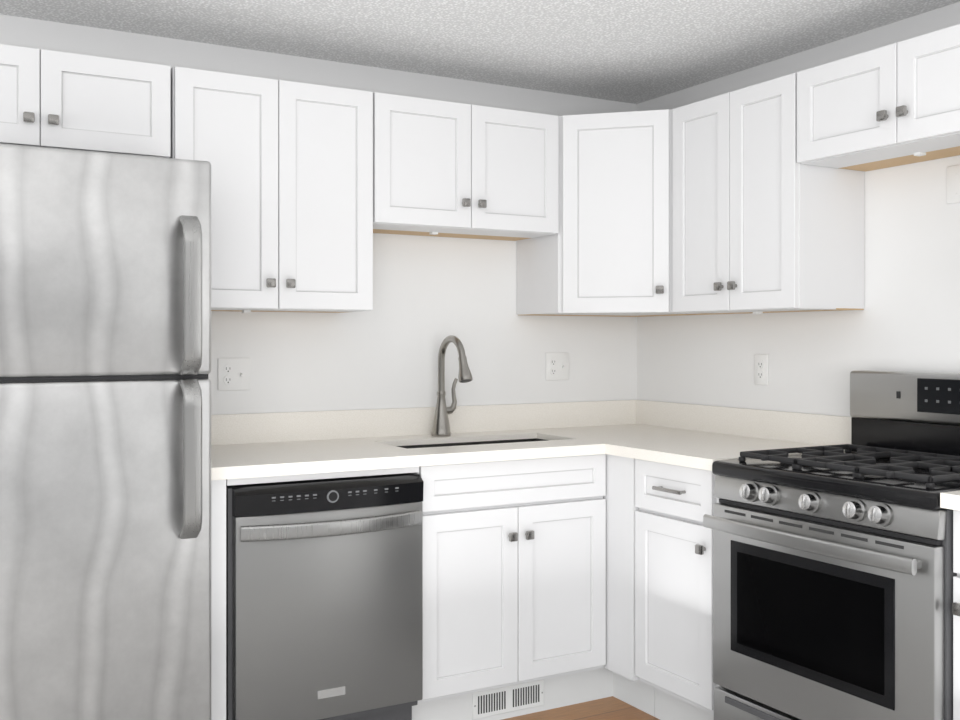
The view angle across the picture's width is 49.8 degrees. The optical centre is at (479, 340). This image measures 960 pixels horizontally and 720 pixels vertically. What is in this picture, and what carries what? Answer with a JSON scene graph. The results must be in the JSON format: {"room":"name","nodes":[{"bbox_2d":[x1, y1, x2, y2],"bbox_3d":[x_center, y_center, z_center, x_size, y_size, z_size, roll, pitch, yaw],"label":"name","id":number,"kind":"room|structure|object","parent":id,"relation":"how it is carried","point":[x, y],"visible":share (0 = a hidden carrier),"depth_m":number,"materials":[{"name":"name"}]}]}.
{"room":"kitchen","nodes":[
{"label":"kitchen","id":0,"kind":"room"},
{"bbox_2d":[0,14,636,414],"bbox_3d":[-1.723,0.142,3.252,5.720,2.362,0.120,0,0,-30],"label":"wall","id":1,"kind":"structure","parent":0,"point":[432,294],"depth_m":4.00,"materials":[{"name":"paint"}]},
{"bbox_2d":[0,44,170,157],"bbox_3d":[-1.371,-0.713,3.177,0.762,0.298,0.354,0,0,-30],"label":"upper cabinet","id":2,"kind":"object","parent":1,"relation":"attached to","point":[61,100],"visible":0.83,"depth_m":3.11,"materials":[{"name":"white paint"}]},
{"bbox_2d":[218,358,249,390],"bbox_3d":[-0.868,0.121,3.655,0.116,0.115,0.020,0,0,-30],"label":"outlet","id":3,"kind":"object","parent":1,"relation":"attached to","point":[233,373],"visible":1,"depth_m":3.66,"materials":[{"name":"white plastic"}]},
{"bbox_2d":[170,66,372,312],"bbox_3d":[-0.736,-0.478,3.537,0.680,0.768,0.354,0,0,-30],"label":"upper cabinet","id":4,"kind":"object","parent":1,"relation":"attached to","point":[291,162],"visible":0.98,"depth_m":3.42,"materials":[{"name":"white paint"}]},
{"bbox_2d":[373,92,558,240],"bbox_3d":[-0.104,-0.630,3.895,0.770,0.463,0.354,0,0,-30],"label":"upper cabinet","id":5,"kind":"object","parent":1,"relation":"attached to","point":[450,169],"visible":0.98,"depth_m":3.76,"materials":[{"name":"white paint"}]},
{"bbox_2d":[546,353,568,379],"bbox_3d":[0.328,0.111,4.333,0.116,0.115,0.020,0,0,-30],"label":"outlet","id":6,"kind":"object","parent":1,"relation":"attached to","point":[557,366],"visible":1,"depth_m":4.34,"materials":[{"name":"white plastic"}]},
{"bbox_2d":[517,109,717,316],"bbox_3d":[0.574,-0.482,4.123,0.620,0.760,0.625,0,0,-30],"label":"upper cabinet","id":7,"kind":"object","parent":1,"relation":"attached to","point":[606,250],"visible":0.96,"depth_m":3.91,"materials":[{"name":"white paint"}]},
{"bbox_2d":[0,0,959,103],"bbox_3d":[-0.096,-1.069,0.381,5.720,0.060,6.720,0,0,-30],"label":"ceiling","id":8,"kind":"structure","parent":0,"point":[633,51],"depth_m":3.48,"materials":[{"name":"white paint"}]},
{"bbox_2d":[502,696,659,719],"bbox_3d":[-0.096,1.353,0.381,5.720,0.060,6.720,0,0,-30],"label":"floor","id":9,"kind":"structure","parent":0,"point":[611,708],"depth_m":3.67,"materials":[{"name":"brown wood"}]},
{"bbox_2d":[0,144,210,719],"bbox_3d":[-1.234,0.410,2.956,0.750,1.827,0.818,0,0,-30],"label":"refrigerator","id":10,"kind":"object","parent":9,"relation":"on","point":[105,438],"visible":1,"depth_m":2.70,"materials":[{"name":"grey metal"}]},
{"bbox_2d":[211,479,225,719],"bbox_3d":[-0.915,0.864,3.278,0.045,0.919,0.628,0,0,-30],"label":"cabinet end panel","id":11,"kind":"object","parent":9,"relation":"on","point":[218,599],"visible":0.11,"depth_m":3.00,"materials":[{"name":"white paint"}]},
{"bbox_2d":[226,466,423,719],"bbox_3d":[-0.591,0.864,3.407,0.628,0.918,0.679,0,0,-30],"label":"dishwasher","id":12,"kind":"object","parent":9,"relation":"on","point":[324,596],"visible":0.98,"depth_m":3.15,"materials":[{"name":"grey metal"}]},
{"bbox_2d":[411,454,605,719],"bbox_3d":[-0.012,0.864,3.783,0.745,0.919,0.639,0,0,-30],"label":"base cabinet","id":13,"kind":"object","parent":9,"relation":"on","point":[514,572],"visible":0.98,"depth_m":3.52,"materials":[{"name":"white paint"}]},
{"bbox_2d":[211,400,686,479],"bbox_3d":[-0.038,0.333,3.753,2.050,0.141,0.666,0,0,-30],"label":"countertop","id":14,"kind":"structure","parent":13,"relation":"on","point":[251,445],"depth_m":3.73,"materials":[{"name":"stone"}]},
{"bbox_2d":[432,335,472,435],"bbox_3d":[-0.089,0.174,3.896,0.109,0.385,0.257,0,0,-30],"label":"pull-down faucet","id":15,"kind":"object","parent":14,"relation":"on","point":[441,425],"visible":1,"depth_m":3.94,"materials":[{"name":"silver metal"}]},
{"bbox_2d":[397,438,547,448],"bbox_3d":[-0.011,0.496,3.791,0.699,0.215,0.279,0,0,-30],"label":"undermount sink","id":16,"kind":"object","parent":14,"relation":"in","point":[469,443],"visible":0.02,"depth_m":3.94,"materials":[{"name":"silver metal"}]},
{"bbox_2d":[473,679,543,718],"bbox_3d":[0.101,1.255,3.613,0.290,0.092,0.005,0,0,-30],"label":"air vent register","id":17,"kind":"object","parent":13,"relation":"attached to","point":[500,700],"visible":0.98,"depth_m":3.61,"materials":[{"name":"white metal"}]},
{"bbox_2d":[607,404,856,470],"bbox_3d":[0.867,0.333,3.573,0.653,0.141,0.540,0,0,-30],"label":"countertop","id":18,"kind":"structure","parent":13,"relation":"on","point":[696,436],"depth_m":3.78,"materials":[{"name":"stone"}]},
{"bbox_2d":[592,454,654,716],"bbox_3d":[0.610,0.864,4.065,0.615,0.919,0.762,0,0,-30],"label":"base cabinet","id":19,"kind":"object","parent":9,"relation":"on","point":[615,676],"visible":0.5,"depth_m":3.66,"materials":[{"name":"white paint"}]},
{"bbox_2d":[635,459,719,719],"bbox_3d":[0.897,0.864,3.534,0.639,0.919,0.440,0,0,-30],"label":"base cabinet","id":20,"kind":"object","parent":9,"relation":"on","point":[674,599],"visible":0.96,"depth_m":3.42,"materials":[{"name":"white paint"}]},
{"bbox_2d":[703,370,959,719],"bbox_3d":[1.157,0.712,2.971,0.705,1.223,0.786,0,0,-30],"label":"gas range","id":21,"kind":"object","parent":9,"relation":"on","point":[833,573],"visible":1,"depth_m":2.83,"materials":[{"name":"grey metal"}]},
{"bbox_2d":[952,510,959,719],"bbox_3d":[1.546,0.864,2.389,0.639,0.919,0.600,0,0,-30],"label":"base cabinet","id":22,"kind":"object","parent":9,"relation":"on","point":[956,616],"visible":0.92,"depth_m":2.50,"materials":[{"name":"white paint"}]},
{"bbox_2d":[940,491,959,510],"bbox_3d":[1.539,0.333,2.387,0.653,0.141,0.598,0,0,-30],"label":"countertop","id":23,"kind":"structure","parent":22,"relation":"on","point":[950,500],"depth_m":2.47,"materials":[{"name":"stone"}]},
{"bbox_2d":[637,2,959,416],"bbox_3d":[2.369,0.142,1.709,0.120,2.362,6.600,0,0,-30],"label":"wall","id":24,"kind":"structure","parent":0,"point":[907,318],"depth_m":3.55,"materials":[{"name":"paint"}]},
{"bbox_2d":[754,354,768,384],"bbox_3d":[1.058,0.111,3.889,0.010,0.115,0.070,0,0,-30],"label":"outlet","id":25,"kind":"object","parent":24,"relation":"attached to","point":[761,369],"visible":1,"depth_m":3.88,"materials":[{"name":"white plastic"}]},
{"bbox_2d":[673,73,864,313],"bbox_3d":[0.992,-0.478,3.655,0.354,0.768,0.605,0,0,-30],"label":"upper cabinet","id":26,"kind":"object","parent":24,"relation":"attached to","point":[764,221],"visible":1,"depth_m":3.48,"materials":[{"name":"white paint"}]},
{"bbox_2d":[797,24,959,171],"bbox_3d":[1.331,-0.710,3.056,0.354,0.303,0.765,0,0,-30],"label":"upper cabinet","id":27,"kind":"object","parent":24,"relation":"attached to","point":[893,104],"visible":1,"depth_m":3.06,"materials":[{"name":"white paint"}]},
{"bbox_2d":[947,165,959,203],"bbox_3d":[1.465,-0.479,3.174,0.007,0.115,0.070,0,0,-30],"label":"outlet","id":28,"kind":"object","parent":24,"relation":"attached to","point":[953,184],"visible":1,"depth_m":3.18,"materials":[{"name":"white plastic"}]}
]}

